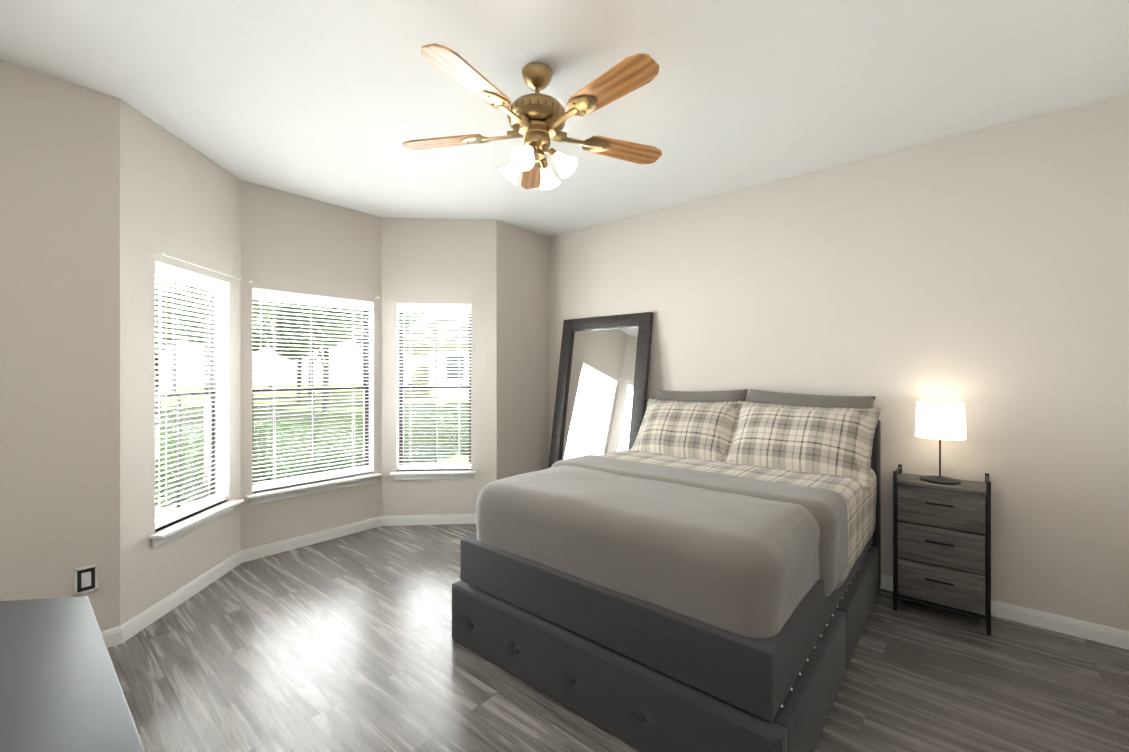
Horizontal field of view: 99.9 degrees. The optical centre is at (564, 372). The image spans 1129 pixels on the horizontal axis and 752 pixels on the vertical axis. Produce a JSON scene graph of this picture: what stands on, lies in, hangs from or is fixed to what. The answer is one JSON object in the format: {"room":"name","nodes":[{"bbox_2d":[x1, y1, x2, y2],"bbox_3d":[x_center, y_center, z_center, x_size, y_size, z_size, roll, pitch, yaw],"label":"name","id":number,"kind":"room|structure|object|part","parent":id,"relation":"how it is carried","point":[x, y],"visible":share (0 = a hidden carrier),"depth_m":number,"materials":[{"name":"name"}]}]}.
{"room":"bedroom","nodes":[
{"label":"bedroom","id":0,"kind":"room"},
{"bbox_2d":[0,60,119,630],"bbox_3d":[-2.638,-0.009,2.071,0.160,2.756,1.010,0,0,40],"label":"wall","id":1,"kind":"structure","parent":0,"point":[59,331],"depth_m":2.24,"materials":[{"name":"grey paint"}]},
{"bbox_2d":[74,564,97,595],"bbox_3d":[-2.326,1.007,2.309,0.008,0.126,0.082,0,0,40],"label":"outlet","id":2,"kind":"object","parent":1,"relation":"attached to","point":[86,579],"visible":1,"depth_m":2.31,"materials":[{"name":"white"}]},
{"bbox_2d":[101,514,1128,649],"bbox_3d":[-0.181,1.326,2.208,4.850,0.086,4.078,0,0,40],"label":"baseboard","id":3,"kind":"structure","parent":1,"relation":"attached to","point":[130,628],"depth_m":2.78,"materials":[{"name":"white wood"}]},
{"bbox_2d":[120,99,240,625],"bbox_3d":[-2.374,-0.009,2.938,0.160,2.756,1.084,0,0,-5],"label":"wall","id":4,"kind":"structure","parent":0,"point":[179,198],"depth_m":2.66,"materials":[{"name":"grey paint"}]},
{"bbox_2d":[149,252,243,547],"bbox_3d":[-2.338,0.150,2.957,0.231,1.633,0.750,0,0,-5],"label":"bay window","id":5,"kind":"structure","parent":4,"relation":"in","point":[210,287],"depth_m":2.97,"materials":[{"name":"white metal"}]},
{"bbox_2d":[240,180,381,549],"bbox_3d":[-2.045,-0.010,3.882,0.160,2.756,1.213,0,0,40],"label":"wall","id":6,"kind":"structure","parent":0,"point":[291,242],"depth_m":3.76,"materials":[{"name":"grey paint"}]},
{"bbox_2d":[245,280,381,504],"bbox_3d":[-2.016,0.150,3.858,0.231,1.633,1.020,0,0,40],"label":"bay window","id":7,"kind":"structure","parent":6,"relation":"in","point":[365,307],"depth_m":3.83,"materials":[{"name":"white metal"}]},
{"bbox_2d":[382,217,496,515],"bbox_3d":[-1.167,-0.010,4.360,1.084,2.756,0.160,0,0,-5],"label":"wall","id":8,"kind":"structure","parent":0,"point":[436,261],"depth_m":4.29,"materials":[{"name":"grey paint"}]},
{"bbox_2d":[389,297,475,480],"bbox_3d":[-1.179,0.149,4.322,0.750,1.633,0.231,0,0,-5],"label":"bay window","id":9,"kind":"structure","parent":8,"relation":"in","point":[421,473],"depth_m":4.32,"materials":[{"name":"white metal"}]},
{"bbox_2d":[496,220,548,479],"bbox_3d":[-0.400,-0.010,4.707,0.160,2.756,0.868,0,0,40],"label":"wall","id":10,"kind":"structure","parent":0,"point":[522,283],"depth_m":4.58,"materials":[{"name":"grey paint"}]},
{"bbox_2d":[0,0,1128,236],"bbox_3d":[-0.181,-1.487,2.206,5.170,0.200,4.398,0,0,40],"label":"ceiling","id":11,"kind":"structure","parent":0,"point":[336,102],"depth_m":2.25,"materials":[{"name":"white paint"}]},
{"bbox_2d":[403,43,661,189],"bbox_3d":[-0.118,-1.135,2.149,1.270,0.503,1.277,0,0,40],"label":"ceiling fan","id":12,"kind":"object","parent":11,"relation":"hanging from","point":[537,120],"visible":1,"depth_m":2.09,"materials":[{"name":"brown wood"}]},
{"bbox_3d":[-0.481,-1.108,2.265,0.608,0.038,0.138,0,0,12],"label":"blade","id":13,"kind":"part","parent":12,"relation":"part of","materials":[{"name":"brown wood"}]},
{"bbox_3d":[-0.310,-1.108,1.873,0.138,0.038,0.608,0,0,30],"label":"blade","id":14,"kind":"part","parent":12,"relation":"part of","materials":[{"name":"brown wood"}]},
{"bbox_3d":[-0.162,-1.108,2.550,0.138,0.038,0.608,0,0,-6],"label":"blade","id":15,"kind":"part","parent":12,"relation":"part of","materials":[{"name":"brown wood"}]},
{"bbox_3d":[0.116,-1.108,1.916,0.138,0.038,0.608,0,0,-42],"label":"blade","id":16,"kind":"part","parent":12,"relation":"part of","materials":[{"name":"brown wood"}]},
{"bbox_3d":[0.208,-1.108,2.334,0.608,0.038,0.138,0,0,-24],"label":"blade","id":17,"kind":"part","parent":12,"relation":"part of","materials":[{"name":"brown wood"}]},
{"bbox_2d":[107,524,1128,751],"bbox_3d":[-0.181,1.429,2.208,5.170,0.120,4.398,0,0,40],"label":"floor","id":18,"kind":"structure","parent":0,"point":[347,643],"depth_m":2.13,"materials":[{"name":"grey wood"}]},
{"bbox_2d":[0,596,144,751],"bbox_3d":[-0.847,0.944,0.500,1.495,0.852,0.590,0,0,40],"label":"table","id":19,"kind":"object","parent":18,"relation":"on","point":[60,689],"visible":1,"depth_m":0.79,"materials":[{"name":"grey painted wood"}]},
{"bbox_2d":[548,312,653,467],"bbox_3d":[0.282,0.424,4.259,0.980,1.900,0.045,0,-9,40],"label":"floor mirror","id":20,"kind":"object","parent":18,"relation":"on","point":[601,390],"visible":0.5,"depth_m":4.29,"materials":[{"name":"silver glass"}]},
{"bbox_2d":[452,389,881,751],"bbox_3d":[0.725,0.743,2.707,1.636,1.245,2.117,0,0,40],"label":"bed","id":21,"kind":"object","parent":18,"relation":"on","point":[694,571],"visible":1,"depth_m":1.97,"materials":[{"name":"grey fabric"}]},
{"bbox_2d":[658,389,747,401],"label":"pillow","id":22,"kind":"object","parent":21,"relation":"on","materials":[{"name":"grey fabric"}]},
{"bbox_2d":[750,389,875,407],"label":"pillow","id":23,"kind":"object","parent":21,"relation":"on","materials":[{"name":"grey fabric"}]},
{"bbox_2d":[893,464,990,635],"bbox_3d":[2.140,0.969,2.701,0.420,0.800,0.289,0,0,40],"label":"nightstand","id":24,"kind":"object","parent":18,"relation":"on","point":[941,544],"visible":0.98,"depth_m":2.60,"materials":[{"name":"grey wood"}]},
{"bbox_2d":[915,401,966,484],"bbox_3d":[2.144,0.396,2.710,0.232,0.448,0.232,0,0,40],"label":"table lamp","id":25,"kind":"object","parent":24,"relation":"on","point":[939,421],"visible":0.98,"depth_m":2.63,"materials":[{"name":"white fabric"}]},
{"bbox_3d":[2.144,0.272,2.710,0.232,0.200,0.232,0,0,40],"label":"lamp shade","id":26,"kind":"part","parent":25,"relation":"part of","materials":[{"name":"white fabric"}]},
{"bbox_2d":[549,93,1128,630],"bbox_3d":[1.465,-0.010,3.589,4.450,2.756,0.160,0,0,40],"label":"wall","id":27,"kind":"structure","parent":0,"point":[983,275],"depth_m":2.79,"materials":[{"name":"grey paint"}]},
{"label":"outside","id":28,"kind":"structure","parent":0,"visible":0},
{"bbox_2d":[155,384,468,516],"bbox_3d":[-8.170,1.582,13.464,90.000,0.160,70.000,0,0,40],"label":"lawn","id":29,"kind":"structure","parent":28,"point":[281,403],"depth_m":20.90,"materials":[{"name":"green plant"}]},
{"bbox_2d":[155,276,424,426],"bbox_3d":[-14.583,-2.912,16.329,23.591,8.849,21.938,0,0,40],"label":"tree","id":30,"kind":"object","parent":29,"relation":"on","point":[324,401],"depth_m":16.89,"materials":[{"name":"green plant"}]},
{"bbox_2d":[155,401,468,505],"bbox_3d":[-3.569,1.042,7.125,1.729,1.057,18.317,0,0,40],"label":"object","id":31,"kind":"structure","parent":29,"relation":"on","point":[351,422],"depth_m":6.32,"materials":[{"name":"green plant"}]},
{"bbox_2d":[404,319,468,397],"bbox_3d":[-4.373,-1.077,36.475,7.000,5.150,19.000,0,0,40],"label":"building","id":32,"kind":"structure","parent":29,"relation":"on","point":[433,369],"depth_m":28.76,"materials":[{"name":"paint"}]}
]}

